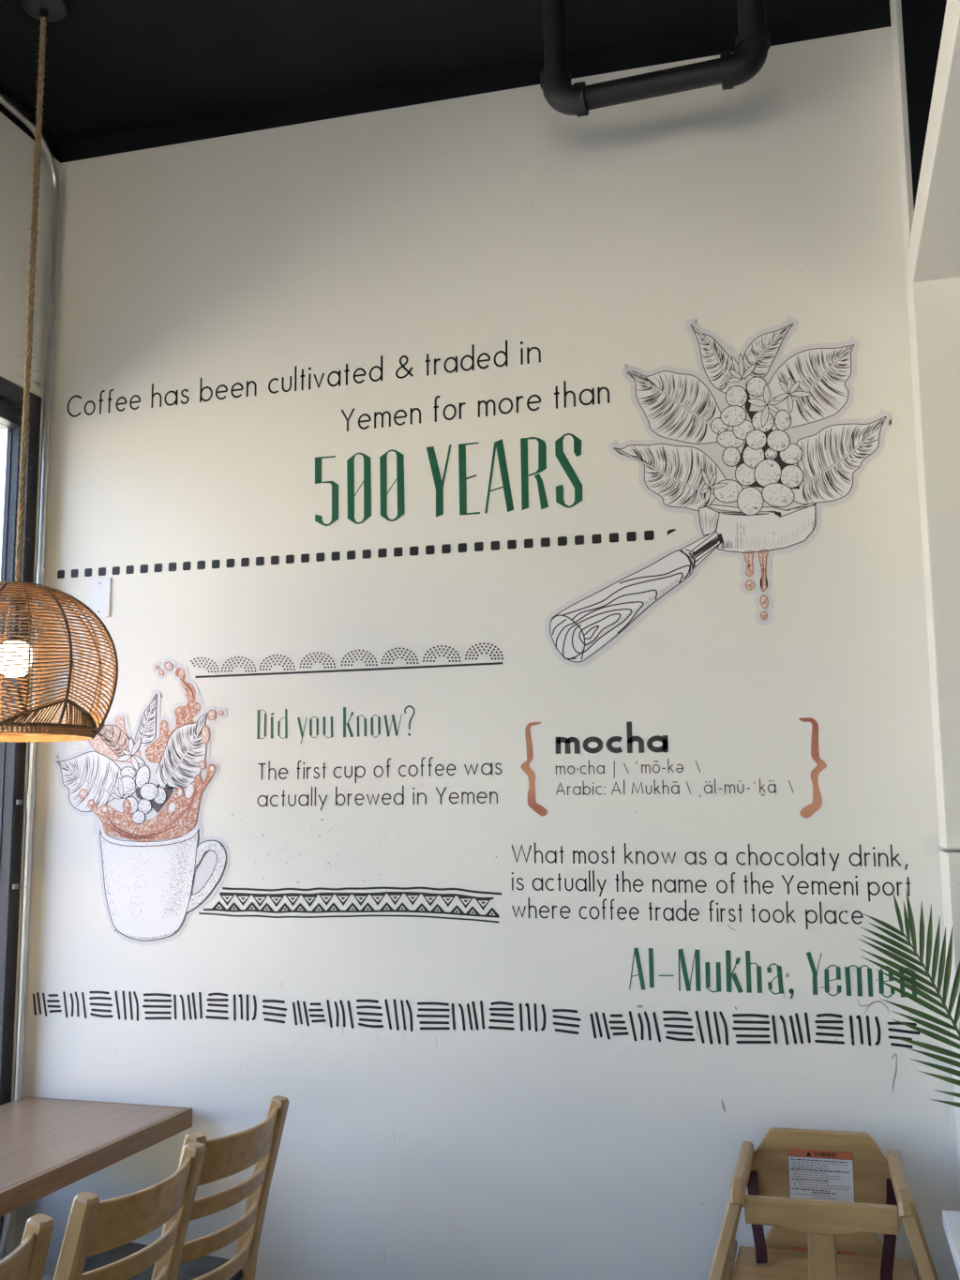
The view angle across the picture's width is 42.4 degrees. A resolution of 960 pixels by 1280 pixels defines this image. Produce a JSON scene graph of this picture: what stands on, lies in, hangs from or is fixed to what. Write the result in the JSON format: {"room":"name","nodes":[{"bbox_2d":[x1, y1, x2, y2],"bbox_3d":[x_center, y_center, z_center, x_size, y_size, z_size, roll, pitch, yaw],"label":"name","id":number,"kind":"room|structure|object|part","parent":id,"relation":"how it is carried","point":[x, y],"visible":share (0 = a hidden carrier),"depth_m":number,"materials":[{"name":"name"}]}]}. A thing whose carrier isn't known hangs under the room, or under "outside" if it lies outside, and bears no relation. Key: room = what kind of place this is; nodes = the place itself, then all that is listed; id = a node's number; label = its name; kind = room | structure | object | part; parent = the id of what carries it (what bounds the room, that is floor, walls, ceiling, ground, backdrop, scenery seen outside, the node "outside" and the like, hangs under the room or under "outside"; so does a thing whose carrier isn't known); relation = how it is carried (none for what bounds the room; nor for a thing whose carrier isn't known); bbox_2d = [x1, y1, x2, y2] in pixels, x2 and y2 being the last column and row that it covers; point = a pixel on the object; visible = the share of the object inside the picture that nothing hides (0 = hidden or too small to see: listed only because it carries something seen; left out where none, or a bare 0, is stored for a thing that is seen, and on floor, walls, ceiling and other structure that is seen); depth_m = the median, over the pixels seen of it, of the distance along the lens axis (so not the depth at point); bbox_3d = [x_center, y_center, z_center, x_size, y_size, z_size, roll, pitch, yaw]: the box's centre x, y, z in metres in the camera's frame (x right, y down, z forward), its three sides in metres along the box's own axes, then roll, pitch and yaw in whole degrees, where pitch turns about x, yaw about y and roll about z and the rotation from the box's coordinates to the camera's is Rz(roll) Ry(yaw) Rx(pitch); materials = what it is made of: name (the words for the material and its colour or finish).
{"room":"coffee shop","nodes":[
{"label":"coffee shop","id":0,"kind":"room"},
{"bbox_2d":[0,89,61,1257],"bbox_3d":[-2.565,-0.363,-0.709,0.220,3.560,9.000,-3,-8,15],"label":"wall","id":1,"kind":"structure","parent":0,"point":[17,145],"depth_m":3.58,"materials":[{"name":"paint"}]},
{"bbox_2d":[0,376,41,1105],"bbox_3d":[-2.202,-0.046,0.383,0.106,2.232,6.562,-3,-8,15],"label":"window","id":2,"kind":"structure","parent":1,"relation":"in","point":[12,755],"depth_m":3.48,"materials":[{"name":"grey metal"}]},
{"bbox_2d":[0,92,60,1260],"bbox_3d":[-2.043,-0.157,0.672,0.052,3.531,5.969,-3,-8,15],"label":"conduit","id":3,"kind":"object","parent":1,"relation":"attached to","point":[39,572],"visible":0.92,"depth_m":3.55,"materials":[{"name":"grey metal"}]},
{"bbox_2d":[0,0,889,142],"bbox_3d":[1.008,-2.331,-1.287,7.250,0.120,9.250,-3,-8,15],"label":"ceiling","id":4,"kind":"structure","parent":0,"point":[112,67],"depth_m":3.33,"materials":[{"name":"black paint"}]},
{"bbox_2d":[0,0,118,742],"bbox_3d":[-1.101,-0.699,3.016,0.468,1.874,0.469,6,-10,-39],"label":"pendant lamp","id":5,"kind":"object","parent":4,"relation":"hanging from","point":[16,655],"visible":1,"depth_m":2.90,"materials":[{"name":"wicker"}]},
{"bbox_3d":[-1.095,0.047,2.911,0.079,0.085,0.079,-3,-8,15],"label":"bulb","id":6,"kind":"part","parent":5,"relation":"part of","materials":[{"name":"white glass"}]},
{"bbox_2d":[540,0,770,117],"bbox_3d":[0.417,-1.478,3.010,0.560,0.359,0.084,-3,-8,18],"label":"pipe","id":7,"kind":"object","parent":4,"relation":"hanging from","point":[753,39],"visible":1,"depth_m":2.98,"materials":[{"name":"black metal"}]},
{"bbox_2d":[15,2,959,1279],"bbox_3d":[2.179,0.090,2.762,7.305,3.560,0.251,-3,-8,15],"label":"wall","id":8,"kind":"structure","parent":0,"point":[440,218],"depth_m":3.23,"materials":[{"name":"paint"}]},
{"bbox_2d":[89,577,111,617],"bbox_3d":[-1.094,-0.122,3.558,0.069,0.115,0.008,-3,-8,15],"label":"blank cover plate","id":9,"kind":"object","parent":8,"relation":"attached to","point":[99,589],"visible":0.9,"depth_m":3.56,"materials":[{"name":"white plastic"}]},
{"bbox_2d":[53,658,230,945],"bbox_3d":[-0.947,0.444,3.440,0.562,0.789,0.003,-3,-8,15],"label":"decal","id":10,"kind":"object","parent":8,"relation":"attached to","point":[144,790],"visible":0.98,"depth_m":3.42,"materials":[{"name":"white paint"}]},
{"bbox_2d":[109,777,135,798],"bbox_3d":[-0.997,0.413,3.457,0.084,0.062,0.001,-3,-8,15],"label":"flower","id":11,"kind":"object","parent":10,"relation":"on","point":[120,788],"depth_m":3.46,"materials":[{"name":"white paint"}]},
{"bbox_2d":[116,737,145,770],"bbox_3d":[-0.978,0.319,3.465,0.091,0.097,0.001,-3,-8,15],"label":"flower","id":12,"kind":"object","parent":10,"relation":"on","point":[130,751],"depth_m":3.47,"materials":[{"name":"white paint"}]},
{"bbox_2d":[99,828,226,941],"bbox_3d":[-0.874,0.670,3.388,0.391,0.302,0.001,-3,-8,15],"label":"mug","id":13,"kind":"object","parent":10,"relation":"on","point":[152,880],"depth_m":3.39,"materials":[{"name":"white paint"}]},
{"bbox_2d":[67,340,541,417],"bbox_3d":[-0.533,-0.736,3.492,1.441,0.090,0.001,-3,-8,15],"label":"lettering","id":14,"kind":"object","parent":8,"relation":"attached to","point":[346,370],"depth_m":3.47,"materials":[{"name":"black paint"}]},
{"bbox_2d":[256,705,414,744],"bbox_3d":[-0.391,0.229,3.319,0.454,0.097,0.001,-3,-8,15],"label":"lettering","id":15,"kind":"object","parent":8,"relation":"attached to","point":[344,708],"visible":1,"depth_m":3.32,"materials":[{"name":"paint"}]},
{"bbox_2d":[190,642,503,677],"bbox_3d":[-0.374,0.055,3.338,0.902,0.063,0.001,-3,-8,15],"label":"scalloped border","id":16,"kind":"object","parent":8,"relation":"attached to","point":[449,647],"visible":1,"depth_m":3.33,"materials":[{"name":"black paint"}]},
{"bbox_2d":[198,887,501,923],"bbox_3d":[-0.353,0.691,3.244,0.847,0.090,0.001,-3,-8,15],"label":"zigzag border","id":17,"kind":"object","parent":8,"relation":"attached to","point":[389,894],"visible":1,"depth_m":3.24,"materials":[{"name":"black paint"}]},
{"bbox_2d":[57,528,676,578],"bbox_3d":[-0.367,-0.231,3.376,1.797,0.025,0.001,-3,-8,15],"label":"dotted border","id":18,"kind":"object","parent":8,"relation":"attached to","point":[648,534],"visible":1,"depth_m":3.36,"materials":[{"name":"black paint"}]},
{"bbox_2d":[257,785,497,810],"bbox_3d":[-0.278,0.417,3.262,0.672,0.064,0.001,-3,-8,15],"label":"lettering","id":19,"kind":"object","parent":8,"relation":"attached to","point":[462,792],"depth_m":3.26,"materials":[{"name":"grey paint"}]},
{"bbox_2d":[257,756,502,783],"bbox_3d":[-0.273,0.345,3.270,0.684,0.065,0.001,-3,-8,15],"label":"lettering","id":20,"kind":"object","parent":8,"relation":"attached to","point":[429,764],"depth_m":3.27,"materials":[{"name":"grey paint"}]},
{"bbox_2d":[315,433,582,526],"bbox_3d":[-0.096,-0.428,3.329,0.752,0.204,0.001,-3,-8,15],"label":"lettering","id":21,"kind":"object","parent":8,"relation":"attached to","point":[560,455],"visible":1,"depth_m":3.32,"materials":[{"name":"green paint"}]},
{"bbox_2d":[341,380,609,431],"bbox_3d":[-0.024,-0.634,3.338,0.752,0.082,0.001,-3,-8,15],"label":"lettering","id":22,"kind":"object","parent":8,"relation":"attached to","point":[599,389],"depth_m":3.33,"materials":[{"name":"black paint"}]},
{"bbox_2d":[32,990,920,1048],"bbox_3d":[-0.118,0.956,3.142,2.341,0.085,0.001,-3,-8,15],"label":"tally border","id":23,"kind":"object","parent":8,"relation":"attached to","point":[858,1016],"visible":0.99,"depth_m":3.11,"materials":[{"name":"black paint"}]},
{"bbox_2d":[519,720,549,817],"bbox_3d":[0.138,0.329,3.159,0.078,0.249,0.001,-3,-8,15],"label":"brace","id":24,"kind":"object","parent":8,"relation":"attached to","point":[542,811],"visible":1,"depth_m":3.16,"materials":[{"name":"brown paint"}]},
{"bbox_2d":[555,721,668,753],"bbox_3d":[0.330,0.247,3.118,0.286,0.079,0.001,-3,-8,15],"label":"lettering","id":25,"kind":"object","parent":8,"relation":"attached to","point":[664,739],"depth_m":3.11,"materials":[{"name":"grey paint"}]},
{"bbox_2d":[556,758,700,778],"bbox_3d":[0.368,0.322,3.097,0.364,0.046,0.001,-3,-8,15],"label":"lettering","id":26,"kind":"object","parent":8,"relation":"attached to","point":[669,767],"depth_m":3.10,"materials":[{"name":"grey paint"}]},
{"bbox_2d":[556,778,793,797],"bbox_3d":[0.475,0.368,3.061,0.585,0.045,0.001,-3,-8,15],"label":"lettering","id":27,"kind":"object","parent":8,"relation":"attached to","point":[678,786],"depth_m":3.06,"materials":[{"name":"grey paint"}]},
{"bbox_2d":[512,897,863,929],"bbox_3d":[0.491,0.666,3.016,0.850,0.068,0.001,-3,-8,15],"label":"lettering","id":28,"kind":"object","parent":8,"relation":"attached to","point":[530,907],"depth_m":3.01,"materials":[{"name":"black paint"}]},
{"bbox_2d":[511,843,907,871],"bbox_3d":[0.541,0.529,3.021,0.955,0.069,0.001,-3,-8,15],"label":"lettering","id":29,"kind":"object","parent":8,"relation":"attached to","point":[874,848],"depth_m":3.01,"materials":[{"name":"black paint"}]},
{"bbox_2d":[512,870,910,901],"bbox_3d":[0.543,0.597,3.011,0.959,0.069,0.001,-3,-8,15],"label":"lettering","id":30,"kind":"object","parent":8,"relation":"attached to","point":[521,879],"depth_m":3.00,"materials":[{"name":"black paint"}]},
{"bbox_2d":[544,315,892,667],"bbox_3d":[0.589,-0.390,3.133,0.881,0.900,0.004,-3,-8,15],"label":"decal","id":31,"kind":"object","parent":8,"relation":"attached to","point":[788,458],"visible":1,"depth_m":3.13,"materials":[{"name":"white plastic"}]},
{"bbox_3d":[0.359,-0.085,3.154,0.373,0.277,0.001,-3,-8,15],"label":"wooden handle","id":32,"kind":"part","parent":31,"relation":"part of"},
{"bbox_2d":[699,469,727,503],"bbox_3d":[0.592,-0.391,3.131,0.071,0.091,0.001,-3,-8,15],"label":"flower","id":33,"kind":"object","parent":31,"relation":"on","point":[713,483],"depth_m":3.13,"materials":[{"name":"white paint"}]},
{"bbox_2d":[726,353,755,382],"bbox_3d":[0.666,-0.694,3.153,0.074,0.076,0.001,-3,-8,15],"label":"flower","id":34,"kind":"object","parent":31,"relation":"on","point":[742,368],"depth_m":3.15,"materials":[{"name":"white paint"}]},
{"bbox_2d":[698,504,816,553],"bbox_3d":[0.693,-0.281,3.090,0.288,0.128,0.001,-3,-8,15],"label":"basket","id":35,"kind":"object","parent":31,"relation":"on","point":[722,528],"depth_m":3.09,"materials":[{"name":"white paint"}]},
{"bbox_2d":[747,384,786,427],"bbox_3d":[0.728,-0.592,3.122,0.104,0.114,0.001,-3,-8,15],"label":"flower","id":36,"kind":"object","parent":31,"relation":"on","point":[770,399],"depth_m":3.12,"materials":[{"name":"white paint"}]},
{"bbox_2d":[773,376,813,412],"bbox_3d":[0.786,-0.616,3.109,0.097,0.093,0.001,-3,-8,15],"label":"flower","id":37,"kind":"object","parent":31,"relation":"on","point":[790,394],"depth_m":3.11,"materials":[{"name":"white paint"}]},
{"bbox_2d":[629,947,917,998],"bbox_3d":[0.686,0.795,2.944,0.666,0.112,0.001,-3,-8,15],"label":"lettering","id":38,"kind":"object","parent":8,"relation":"attached to","point":[730,974],"visible":0.91,"depth_m":2.96,"materials":[{"name":"green paint"}]},
{"bbox_2d":[797,715,828,819],"bbox_3d":[0.801,0.307,2.980,0.077,0.250,0.001,-3,-8,15],"label":"brace","id":39,"kind":"object","parent":8,"relation":"attached to","point":[807,811],"visible":1,"depth_m":2.98,"materials":[{"name":"brown paint"}]},
{"bbox_2d":[939,850,959,1189],"bbox_3d":[3.255,1.073,2.096,4.571,1.410,0.198,-3,-8,15],"label":"trim","id":40,"kind":"structure","parent":8,"relation":"attached to","point":[950,860],"depth_m":2.69,"materials":[{"name":"paint"}]},
{"bbox_2d":[889,0,959,848],"bbox_3d":[3.246,-0.691,2.361,4.570,2.142,0.165,-3,-8,15],"label":"wall pier","id":41,"kind":"object","parent":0,"point":[917,25],"visible":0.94,"depth_m":2.87,"materials":[{"name":"paint"}]},
{"bbox_2d":[910,0,959,282],"bbox_3d":[2.060,-1.585,-1.897,4.570,0.114,8.835,-3,-8,15],"label":"wall","id":42,"kind":"structure","parent":0,"point":[935,234],"depth_m":2.46,"materials":[{"name":"paint"}]},
{"bbox_3d":[0.929,1.293,-1.874,7.420,0.100,9.450,-3,-8,15],"label":"floor","id":43,"kind":"structure","parent":0,"visible":0},
{"bbox_2d":[0,1214,54,1279],"bbox_3d":[-0.961,1.348,1.844,0.499,0.865,0.406,-3,-9,19],"label":"dining chair","id":44,"kind":"object","parent":43,"relation":"on","point":[27,1261],"visible":1,"depth_m":1.97,"materials":[{"name":"brown wood"}]},
{"bbox_3d":[-0.762,0.973,1.826,0.072,0.092,0.336,-3,-9,19],"label":"rail","id":45,"kind":"part","parent":44,"relation":"part of","materials":[{"name":"brown wood"}]},
{"bbox_3d":[-0.751,1.362,1.952,0.131,0.865,0.036,-3,-9,19],"label":"post","id":46,"kind":"part","parent":44,"relation":"part of","materials":[{"name":"brown wood"}]},
{"bbox_2d":[0,1097,192,1217],"bbox_3d":[-1.274,1.482,2.360,0.512,0.745,1.920,-3,-8,17],"label":"dining table","id":47,"kind":"object","parent":43,"relation":"on","point":[48,1145],"visible":1,"depth_m":2.97,"materials":[{"name":"brown wood"}]},
{"bbox_2d":[53,1141,206,1279],"bbox_3d":[-0.812,1.409,2.283,0.499,0.865,0.406,-3,-8,18],"label":"dining chair","id":48,"kind":"object","parent":43,"relation":"on","point":[94,1227],"visible":1,"depth_m":2.21,"materials":[{"name":"brown wood"}]},
{"bbox_3d":[-0.714,1.378,2.070,0.131,0.865,0.036,-3,-8,18],"label":"post","id":49,"kind":"part","parent":48,"relation":"part of","materials":[{"name":"brown wood"}]},
{"bbox_3d":[-0.613,1.034,2.267,0.072,0.092,0.336,-3,-8,18],"label":"rail","id":50,"kind":"part","parent":48,"relation":"part of","materials":[{"name":"brown wood"}]},
{"bbox_3d":[-0.603,1.423,2.393,0.131,0.865,0.036,-3,-8,18],"label":"post","id":51,"kind":"part","parent":48,"relation":"part of","materials":[{"name":"brown wood"}]},
{"bbox_2d":[41,1095,289,1279],"bbox_3d":[-0.712,1.466,2.688,0.499,0.865,0.406,-3,-9,20],"label":"dining chair","id":52,"kind":"object","parent":43,"relation":"on","point":[258,1145],"visible":0.8,"depth_m":2.69,"materials":[{"name":"brown wood"}]},
{"bbox_2d":[41,1242,242,1279],"bbox_3d":[-0.765,1.418,2.715,0.385,0.050,0.387,-3,-9,20],"label":"seat cushion","id":53,"kind":"object","parent":52,"relation":"on","point":[191,1270],"depth_m":2.78,"materials":[{"name":"grey leather"}]},
{"bbox_3d":[-0.619,1.434,2.473,0.131,0.865,0.036,-3,-9,20],"label":"post","id":54,"kind":"part","parent":52,"relation":"part of","materials":[{"name":"brown wood"}]},
{"bbox_3d":[-0.514,1.090,2.667,0.072,0.092,0.336,-3,-9,20],"label":"rail","id":55,"kind":"part","parent":52,"relation":"part of","materials":[{"name":"brown wood"}]},
{"bbox_3d":[-0.500,1.479,2.793,0.131,0.865,0.036,-3,-9,20],"label":"post","id":56,"kind":"part","parent":52,"relation":"part of","materials":[{"name":"brown wood"}]},
{"bbox_2d":[723,1225,922,1279],"bbox_3d":[0.712,1.568,2.513,0.702,0.594,0.470,-3,-8,15],"label":"high chair","id":57,"kind":"object","parent":43,"relation":"on","point":[868,1244],"visible":0.23,"depth_m":2.71,"materials":[{"name":"brown wood"}]},
{"bbox_3d":[0.516,1.337,2.613,0.032,0.049,0.379,-3,-8,15],"label":"arm","id":58,"kind":"part","parent":57,"relation":"part of","materials":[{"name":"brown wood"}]},
{"bbox_2d":[707,1127,938,1279],"bbox_3d":[0.710,1.363,2.542,0.612,0.594,0.470,-3,-8,15],"label":"high chair","id":59,"kind":"object","parent":57,"relation":"on","point":[823,1184],"visible":1,"depth_m":2.61,"materials":[{"name":"brown wood"}]},
{"bbox_3d":[0.444,1.373,2.422,0.159,0.544,0.104,-3,-8,15],"label":"leg","id":60,"kind":"part","parent":59,"relation":"part of","materials":[{"name":"brown wood"}]},
{"bbox_3d":[0.558,1.130,2.630,0.032,0.049,0.379,-3,-8,15],"label":"arm","id":61,"kind":"part","parent":59,"relation":"part of","materials":[{"name":"brown wood"}]},
{"bbox_3d":[0.757,1.192,2.745,0.310,0.197,0.018,-3,-8,15],"label":"panel","id":62,"kind":"part","parent":59,"relation":"part of","materials":[{"name":"brown wood"}]},
{"bbox_3d":[0.672,1.234,2.422,0.072,0.156,0.029,-3,-8,15],"label":"crotch post","id":63,"kind":"part","parent":59,"relation":"part of","materials":[{"name":"brown wood"}]},
{"bbox_3d":[0.711,1.326,2.553,0.380,0.018,0.315,-3,-8,15],"label":"seat","id":64,"kind":"part","parent":59,"relation":"part of","materials":[{"name":"brown wood"}]},
{"bbox_3d":[0.865,1.116,2.547,0.032,0.049,0.379,-3,-8,15],"label":"arm","id":65,"kind":"part","parent":59,"relation":"part of","materials":[{"name":"brown wood"}]},
{"bbox_3d":[0.881,1.353,2.305,0.184,0.544,0.041,-8,-11,42],"label":"leg","id":66,"kind":"part","parent":59,"relation":"part of","materials":[{"name":"brown wood"}]},
{"bbox_3d":[0.974,1.404,2.662,0.171,0.543,0.041,1,-8,-8],"label":"leg","id":67,"kind":"part","parent":59,"relation":"part of","materials":[{"name":"brown wood"}]},
{"bbox_3d":[0.759,1.397,2.716,0.310,0.197,0.018,-3,-8,15],"label":"panel","id":68,"kind":"part","parent":57,"relation":"part of","materials":[{"name":"brown wood"}]},
{"bbox_3d":[0.910,1.319,2.507,0.032,0.049,0.379,-3,-8,15],"label":"arm","id":69,"kind":"part","parent":57,"relation":"part of","materials":[{"name":"brown wood"}]},
{"bbox_2d":[858,888,959,1107],"bbox_3d":[1.240,1.039,2.342,0.945,1.578,0.348,-1,-8,5],"label":"palm plant","id":70,"kind":"object","parent":43,"relation":"on","point":[909,921],"visible":1,"depth_m":2.51,"materials":[{"name":"green palm leaves"},{"name":"plant stems"}]},
{"bbox_2d":[942,1210,959,1279],"bbox_3d":[1.099,1.399,1.922,0.620,0.750,0.620,-3,-8,15],"label":"side table","id":71,"kind":"object","parent":43,"relation":"on","point":[951,1219],"visible":1,"depth_m":2.23,"materials":[{"name":"white laminate"}]}
]}

